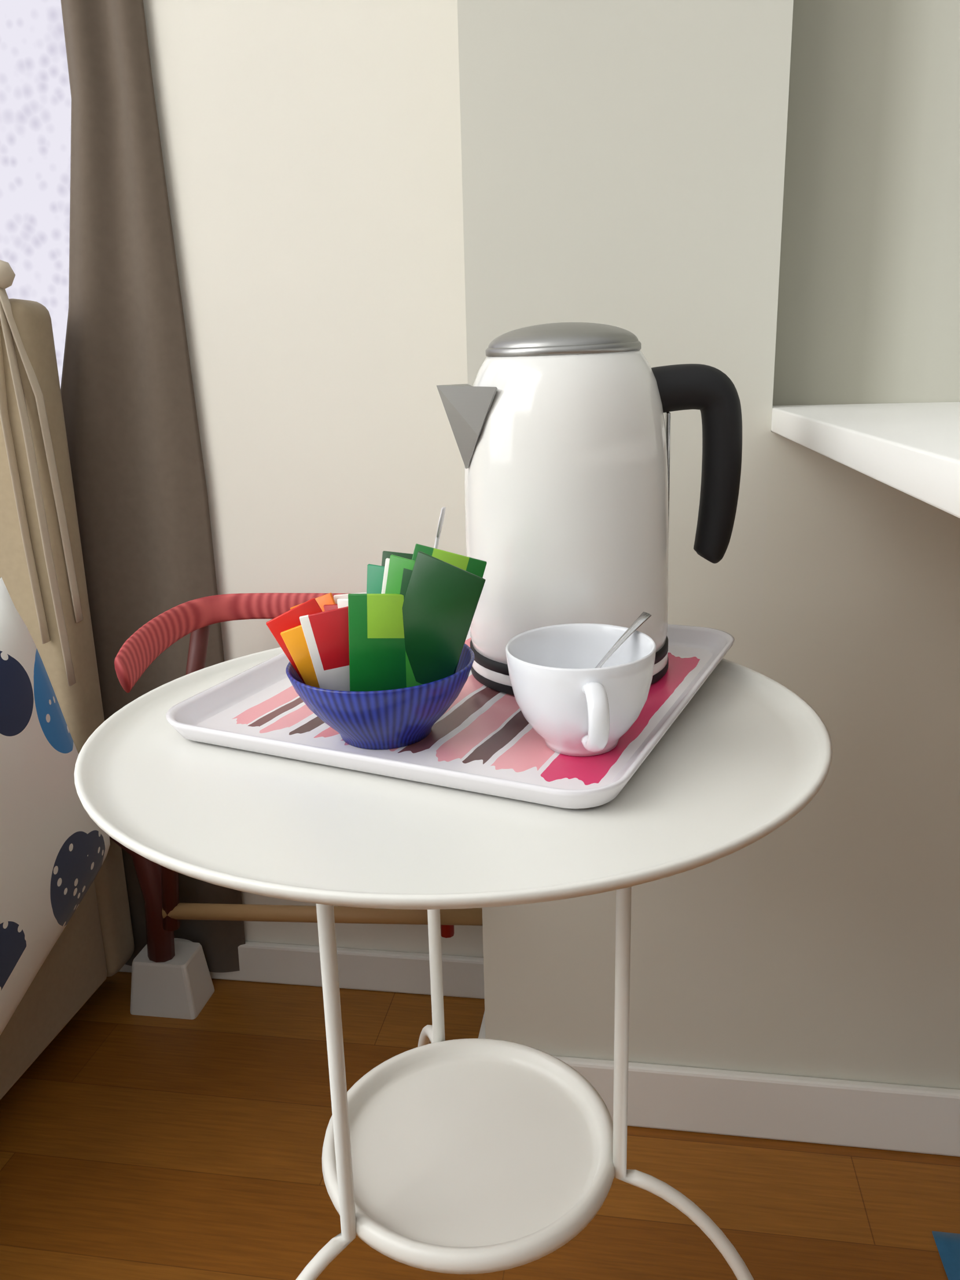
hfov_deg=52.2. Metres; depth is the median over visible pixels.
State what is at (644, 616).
teaspoon
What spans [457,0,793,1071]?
wall
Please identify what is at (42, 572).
bed
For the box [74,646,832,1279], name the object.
side table
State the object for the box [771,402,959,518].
wall shelf
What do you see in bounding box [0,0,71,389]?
sheer curtain
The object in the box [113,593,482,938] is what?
woven chair
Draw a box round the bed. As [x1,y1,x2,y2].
[0,259,214,1100]
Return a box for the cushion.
[0,576,109,1035]
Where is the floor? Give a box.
[0,971,959,1279]
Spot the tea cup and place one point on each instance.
(578, 708)
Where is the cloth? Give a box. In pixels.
[932,1230,959,1279]
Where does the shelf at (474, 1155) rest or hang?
attached to the side table
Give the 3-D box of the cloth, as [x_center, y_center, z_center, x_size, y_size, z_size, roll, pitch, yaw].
[0.604,0.653,0.944,0.260,0.044,0.200,1,15,9]
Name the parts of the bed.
headboard, leg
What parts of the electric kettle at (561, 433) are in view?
spout, lid, handle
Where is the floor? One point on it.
(132, 1147)
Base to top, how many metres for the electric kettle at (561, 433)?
0.266 m
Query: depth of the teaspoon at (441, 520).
0.66 m
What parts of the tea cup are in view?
cup handle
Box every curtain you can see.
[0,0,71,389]
[60,0,245,972]
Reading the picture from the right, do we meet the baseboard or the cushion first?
the baseboard
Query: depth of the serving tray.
0.66 m
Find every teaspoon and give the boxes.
[433,506,445,548]
[594,611,651,668]
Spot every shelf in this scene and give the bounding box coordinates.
[321,1038,615,1274]
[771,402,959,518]
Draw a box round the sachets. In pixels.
[266,543,486,691]
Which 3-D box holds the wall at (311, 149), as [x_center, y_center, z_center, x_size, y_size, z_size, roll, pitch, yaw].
[-1.526,-0.755,1.448,3.157,2.600,0.120,1,15,9]
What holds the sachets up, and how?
in the ceramic bowl
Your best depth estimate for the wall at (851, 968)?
1.02 m
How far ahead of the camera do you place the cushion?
1.08 m
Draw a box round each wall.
[142,0,483,957]
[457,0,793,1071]
[737,0,959,1089]
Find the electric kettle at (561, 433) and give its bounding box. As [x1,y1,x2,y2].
[436,322,742,695]
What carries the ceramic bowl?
on the serving tray
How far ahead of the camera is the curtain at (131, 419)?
1.31 m
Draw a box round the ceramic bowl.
[285,643,474,749]
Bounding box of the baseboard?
[118,938,959,1156]
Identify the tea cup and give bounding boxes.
[505,623,656,756]
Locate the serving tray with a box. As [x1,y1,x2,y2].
[165,623,734,808]

